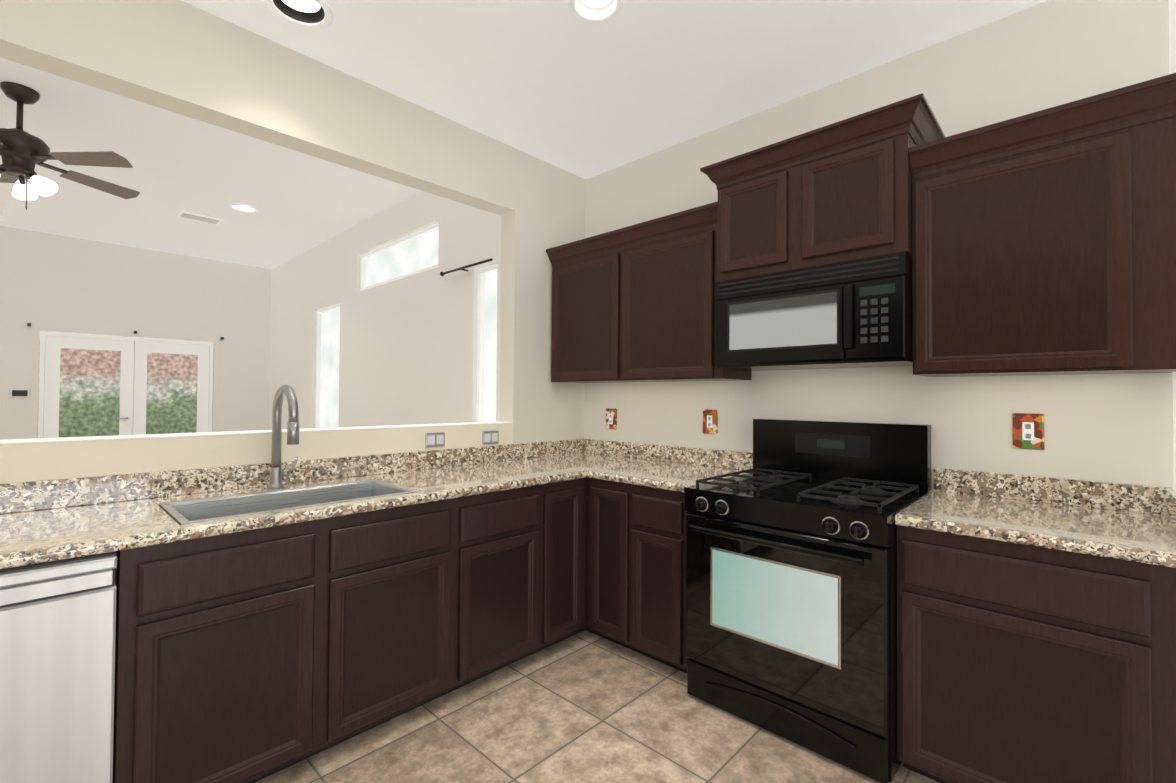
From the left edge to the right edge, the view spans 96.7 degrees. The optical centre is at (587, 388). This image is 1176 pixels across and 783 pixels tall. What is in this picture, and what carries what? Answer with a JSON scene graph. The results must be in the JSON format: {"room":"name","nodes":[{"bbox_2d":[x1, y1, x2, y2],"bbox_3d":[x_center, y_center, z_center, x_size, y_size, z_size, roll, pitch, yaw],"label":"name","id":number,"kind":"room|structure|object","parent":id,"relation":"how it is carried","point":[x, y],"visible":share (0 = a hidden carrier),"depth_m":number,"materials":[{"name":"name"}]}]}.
{"room":"kitchen","nodes":[
{"label":"kitchen","id":0,"kind":"room"},
{"bbox_2d":[0,226,270,439],"bbox_3d":[-6.131,-0.118,4.235,0.137,2.810,6.522,0,-1,43],"label":"wall","id":1,"kind":"structure","parent":0,"point":[55,283],"depth_m":5.52,"materials":[{"name":"paint"}]},
{"bbox_2d":[9,388,30,397],"bbox_3d":[-5.362,0.048,4.934,0.016,0.090,0.140,0,-1,43],"label":"light switch","id":2,"kind":"object","parent":1,"relation":"attached to","point":[19,393],"visible":1,"depth_m":4.93,"materials":[{"name":"grey plastic"}]},
{"bbox_2d":[27,323,223,339],"bbox_3d":[-4.784,-0.592,5.526,0.049,0.025,1.559,0,-1,43],"label":"curtain bracket","id":3,"kind":"object","parent":1,"relation":"attached to","point":[135,332],"visible":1,"depth_m":5.51,"materials":[{"name":"brown metal"}]},
{"bbox_2d":[38,331,213,437],"bbox_3d":[-4.838,0.388,5.556,0.109,1.857,1.389,0,-1,43],"label":"french door","id":4,"kind":"structure","parent":1,"relation":"in","point":[97,385],"depth_m":5.49,"materials":[{"name":"white"}]},
{"bbox_2d":[0,58,420,268],"bbox_3d":[-4.007,-1.577,3.101,4.800,0.100,7.750,0,-1,43],"label":"ceiling","id":5,"kind":"structure","parent":0,"point":[302,202],"depth_m":3.90,"materials":[{"name":"paint"}]},
{"bbox_2d":[0,81,139,209],"bbox_3d":[-2.932,-1.219,2.665,1.024,0.614,1.025,0,-1,43],"label":"room ceiling fan","id":6,"kind":"object","parent":5,"relation":"hanging from","point":[23,153],"visible":1,"depth_m":2.66,"materials":[{"name":"brown wood"}]},
{"bbox_2d":[177,211,222,224],"bbox_3d":[-3.403,-1.493,4.586,0.170,0.013,0.300,0,-1,43],"label":"ceiling vent","id":7,"kind":"object","parent":5,"relation":"in","point":[199,217],"visible":1,"depth_m":4.56,"materials":[{"name":"white metal"}]},
{"bbox_2d":[229,203,258,212],"bbox_3d":[-2.854,-1.510,4.337,0.208,0.041,0.208,0,-1,43],"label":"recessed light","id":8,"kind":"object","parent":5,"relation":"in","point":[241,207],"visible":0.75,"depth_m":4.37,"materials":[{"name":"white"}]},
{"bbox_2d":[0,0,585,483],"bbox_3d":[-2.435,-0.142,1.158,0.137,2.810,7.137,0,-1,43],"label":"wall","id":9,"kind":"structure","parent":0,"point":[182,58],"depth_m":2.34,"materials":[{"name":"paint"}]},
{"bbox_2d":[0,421,512,443],"bbox_3d":[-2.696,0.157,0.880,0.143,0.006,6.384,0,-1,43],"label":"cap","id":10,"kind":"object","parent":9,"relation":"on","point":[38,440],"visible":1,"depth_m":2.08,"materials":[{"name":"paint"}]},
{"bbox_2d":[425,432,444,447],"bbox_3d":[-0.807,0.273,2.765,0.010,0.075,0.112,0,-1,43],"label":"electrical outlet plate","id":11,"kind":"object","parent":9,"relation":"attached to","point":[434,439],"visible":1,"depth_m":2.76,"materials":[{"name":"grey plastic"}]},
{"bbox_2d":[482,431,498,444],"bbox_3d":[-0.562,0.286,3.024,0.010,0.075,0.112,0,-1,43],"label":"electrical outlet plate","id":12,"kind":"object","parent":9,"relation":"attached to","point":[490,437],"visible":1,"depth_m":3.02,"materials":[{"name":"grey plastic"}]},
{"bbox_2d":[269,191,500,429],"bbox_3d":[-2.194,-0.082,4.902,4.663,2.810,0.137,0,-1,43],"label":"wall","id":13,"kind":"structure","parent":0,"point":[408,351],"depth_m":4.23,"materials":[{"name":"paint"}]},
{"bbox_2d":[315,303,339,427],"bbox_3d":[-2.575,0.102,5.259,0.691,1.846,0.077,0,-1,43],"label":"living room window","id":14,"kind":"structure","parent":13,"relation":"in","point":[327,368],"depth_m":5.34,"materials":[{"name":"white glass"}]},
{"bbox_2d":[360,222,438,290],"bbox_3d":[-1.538,-1.043,4.303,1.391,0.343,0.077,0,-1,43],"label":"living room window","id":15,"kind":"structure","parent":13,"relation":"in","point":[416,252],"depth_m":4.28,"materials":[{"name":"white glass"}]},
{"bbox_2d":[440,258,492,275],"bbox_3d":[-0.791,-0.790,3.439,0.589,0.034,0.081,0,-1,43],"label":"curtain rod","id":16,"kind":"object","parent":13,"relation":"attached to","point":[464,267],"visible":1,"depth_m":3.42,"materials":[{"name":"brown metal"}]},
{"bbox_2d":[476,264,496,421],"bbox_3d":[-0.621,0.108,3.409,0.254,1.801,0.077,0,-1,43],"label":"living room window","id":17,"kind":"structure","parent":13,"relation":"in","point":[486,344],"depth_m":3.45,"materials":[{"name":"white glass"}]},
{"bbox_2d":[255,627,938,782],"bbox_3d":[-1.616,1.292,0.773,11.437,0.060,7.750,0,-1,43],"label":"floor","id":18,"kind":"structure","parent":0,"point":[585,706],"depth_m":1.93,"materials":[{"name":"tile"}]},
{"bbox_2d":[0,551,116,782],"bbox_3d":[-1.669,0.854,1.365,0.619,0.835,0.602,0,-1,43],"label":"dishwasher","id":19,"kind":"object","parent":18,"relation":"on","point":[57,649],"visible":0.92,"depth_m":1.30,"materials":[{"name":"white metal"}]},
{"bbox_2d":[113,518,328,782],"bbox_3d":[-1.299,0.862,1.788,0.626,0.838,0.514,0,-1,43],"label":"base cabinet","id":20,"kind":"object","parent":18,"relation":"on","point":[252,656],"depth_m":1.56,"materials":[{"name":"brown wood"}]},
{"bbox_2d":[329,497,460,747],"bbox_3d":[-0.943,0.870,2.162,0.624,0.838,0.518,0,-1,43],"label":"base cabinet","id":21,"kind":"object","parent":18,"relation":"on","point":[395,573],"depth_m":1.95,"materials":[{"name":"brown wood"}]},
{"bbox_2d":[461,483,548,686],"bbox_3d":[-0.604,0.878,2.520,0.624,0.838,0.468,0,-1,43],"label":"base cabinet","id":22,"kind":"object","parent":18,"relation":"on","point":[503,532],"depth_m":2.32,"materials":[{"name":"brown wood"}]},
{"bbox_2d":[545,478,584,647],"bbox_3d":[-0.350,0.884,2.789,0.624,0.838,0.272,0,-1,43],"label":"base cabinet","id":23,"kind":"object","parent":18,"relation":"on","point":[565,536],"depth_m":2.60,"materials":[{"name":"brown wood"}]},
{"bbox_2d":[585,478,586,626],"bbox_3d":[-0.030,0.892,3.127,0.624,0.838,0.660,0,-1,43],"label":"base cabinet","id":24,"kind":"object","parent":18,"relation":"on","point":[585,478],"depth_m":2.72,"materials":[{"name":"brown wood"}]},
{"bbox_2d":[0,438,635,568],"bbox_3d":[-1.076,0.379,2.002,0.663,0.133,3.747,0,-1,43],"label":"countertop","id":25,"kind":"structure","parent":24,"relation":"on","point":[42,521],"depth_m":1.91,"materials":[{"name":"stone"}]},
{"bbox_2d":[267,384,299,488],"bbox_3d":[-1.194,0.196,2.104,0.253,0.422,0.115,0,-1,43],"label":"gooseneck faucet","id":26,"kind":"object","parent":25,"relation":"on","point":[277,473],"visible":1,"depth_m":2.13,"materials":[{"name":"silver metal"}]},
{"bbox_2d":[159,479,419,524],"bbox_3d":[-1.078,0.505,1.948,0.402,0.200,0.762,0,-1,43],"label":"sink basin","id":27,"kind":"object","parent":25,"relation":"in","point":[198,510],"visible":0.15,"depth_m":2.02,"materials":[{"name":"silver metal"}]},
{"bbox_2d":[586,478,687,672],"bbox_3d":[0.404,0.887,2.737,0.729,0.839,0.626,0,-1,43],"label":"base cabinet","id":28,"kind":"object","parent":18,"relation":"on","point":[636,572],"visible":0.6,"depth_m":2.47,"materials":[{"name":"brown wood"}]},
{"bbox_2d":[592,443,752,491],"bbox_3d":[0.452,0.400,2.698,0.600,0.133,0.636,0,-1,43],"label":"countertop","id":29,"kind":"structure","parent":28,"relation":"on","point":[674,468],"depth_m":2.84,"materials":[{"name":"stone"}]},
{"bbox_2d":[684,419,931,782],"bbox_3d":[0.903,0.725,2.171,0.766,1.152,0.750,0,-1,43],"label":"gas range","id":30,"kind":"object","parent":18,"relation":"on","point":[791,602],"visible":1,"depth_m":1.94,"materials":[{"name":"black metal"}]},
{"bbox_2d":[897,525,1175,782],"bbox_3d":[1.474,0.879,1.724,0.668,0.839,0.626,0,-1,43],"label":"base cabinet","id":31,"kind":"object","parent":18,"relation":"on","point":[1019,663],"visible":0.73,"depth_m":1.50,"materials":[{"name":"brown wood"}]},
{"bbox_2d":[895,468,1175,567],"bbox_3d":[1.474,0.392,1.729,0.668,0.133,0.636,0,-1,43],"label":"countertop","id":32,"kind":"structure","parent":31,"relation":"on","point":[1130,522],"depth_m":1.73,"materials":[{"name":"stone"}]},
{"bbox_2d":[181,0,1046,178],"bbox_3d":[0.145,-1.565,-0.832,6.637,0.100,7.750,0,-1,43],"label":"ceiling","id":33,"kind":"structure","parent":0,"point":[558,83],"depth_m":2.30,"materials":[{"name":"paint"}]},
{"bbox_2d":[264,0,332,28],"bbox_3d":[-1.119,-1.488,2.025,0.240,0.041,0.240,0,-1,43],"label":"recessed light","id":34,"kind":"object","parent":33,"relation":"in","point":[312,14],"visible":1,"depth_m":2.07,"materials":[{"name":"white metal"}]},
{"bbox_2d":[569,0,622,22],"bbox_3d":[0.030,-1.481,1.995,0.208,0.041,0.208,0,-1,43],"label":"recessed light","id":35,"kind":"object","parent":33,"relation":"in","point":[595,11],"visible":1,"depth_m":2.05,"materials":[{"name":"white"}]},
{"bbox_2d":[584,0,1173,493],"bbox_3d":[1.055,-0.072,2.672,2.848,2.764,0.137,0,-1,43],"label":"wall","id":36,"kind":"structure","parent":0,"point":[1116,428],"depth_m":2.15,"materials":[{"name":"paint"}]},
{"bbox_2d":[606,408,616,429],"bbox_3d":[0.150,0.201,3.420,0.092,0.135,0.011,0,-1,43],"label":"electrical outlet plate","id":37,"kind":"object","parent":36,"relation":"attached to","point":[611,418],"visible":1,"depth_m":3.41,"materials":[{"name":"multicoloured"}]},
{"bbox_2d":[546,202,751,382],"bbox_3d":[0.296,-0.465,3.052,1.223,0.848,0.362,0,-1,43],"label":"upper cabinet","id":38,"kind":"object","parent":36,"relation":"attached to","point":[634,303],"visible":0.88,"depth_m":2.87,"materials":[{"name":"brown wood"}]},
{"bbox_2d":[703,409,717,433],"bbox_3d":[0.680,0.186,2.919,0.092,0.135,0.011,0,-1,43],"label":"electrical outlet plate","id":39,"kind":"object","parent":36,"relation":"attached to","point":[710,421],"visible":1,"depth_m":2.91,"materials":[{"name":"multicoloured"}]},
{"bbox_2d":[700,93,944,281],"bbox_3d":[1.012,-0.780,2.340,0.916,0.546,0.422,0,-1,43],"label":"upper cabinet","id":40,"kind":"object","parent":36,"relation":"attached to","point":[839,191],"visible":0.96,"depth_m":2.15,"materials":[{"name":"brown wood"}]},
{"bbox_2d":[715,252,912,370],"bbox_3d":[1.010,-0.299,2.331,0.786,0.406,0.421,0,-1,43],"label":"microwave","id":41,"kind":"object","parent":40,"relation":"attached to","point":[857,313],"visible":0.94,"depth_m":2.14,"materials":[{"name":"black"}]},
{"bbox_2d":[1013,413,1044,449],"bbox_3d":[1.669,0.163,1.982,0.092,0.135,0.011,0,-1,43],"label":"electrical outlet plate","id":42,"kind":"object","parent":36,"relation":"attached to","point":[1028,430],"visible":1,"depth_m":1.98,"materials":[{"name":"multicoloured plastic"}]},
{"bbox_2d":[909,73,1175,376],"bbox_3d":[1.569,-0.475,1.847,0.682,0.848,0.362,0,-1,43],"label":"upper cabinet","id":43,"kind":"object","parent":36,"relation":"attached to","point":[1044,242],"visible":1,"depth_m":1.71,"materials":[{"name":"brown wood"}]},
{"bbox_2d":[1168,0,1175,490],"bbox_3d":[1.322,-0.097,0.983,0.137,2.764,1.950,0,-1,43],"label":"wall","id":44,"kind":"structure","parent":0,"point":[1172,34],"depth_m":1.70,"materials":[{"name":"paint"}]},
{"label":"outside","id":45,"kind":"structure","parent":0,"visible":0},
{"bbox_2d":[37,336,45,437],"bbox_3d":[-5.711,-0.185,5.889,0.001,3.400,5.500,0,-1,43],"label":"door frame","id":46,"kind":"structure","parent":45,"point":[38,388],"depth_m":5.66,"materials":[{"name":"white wood"}]}
]}

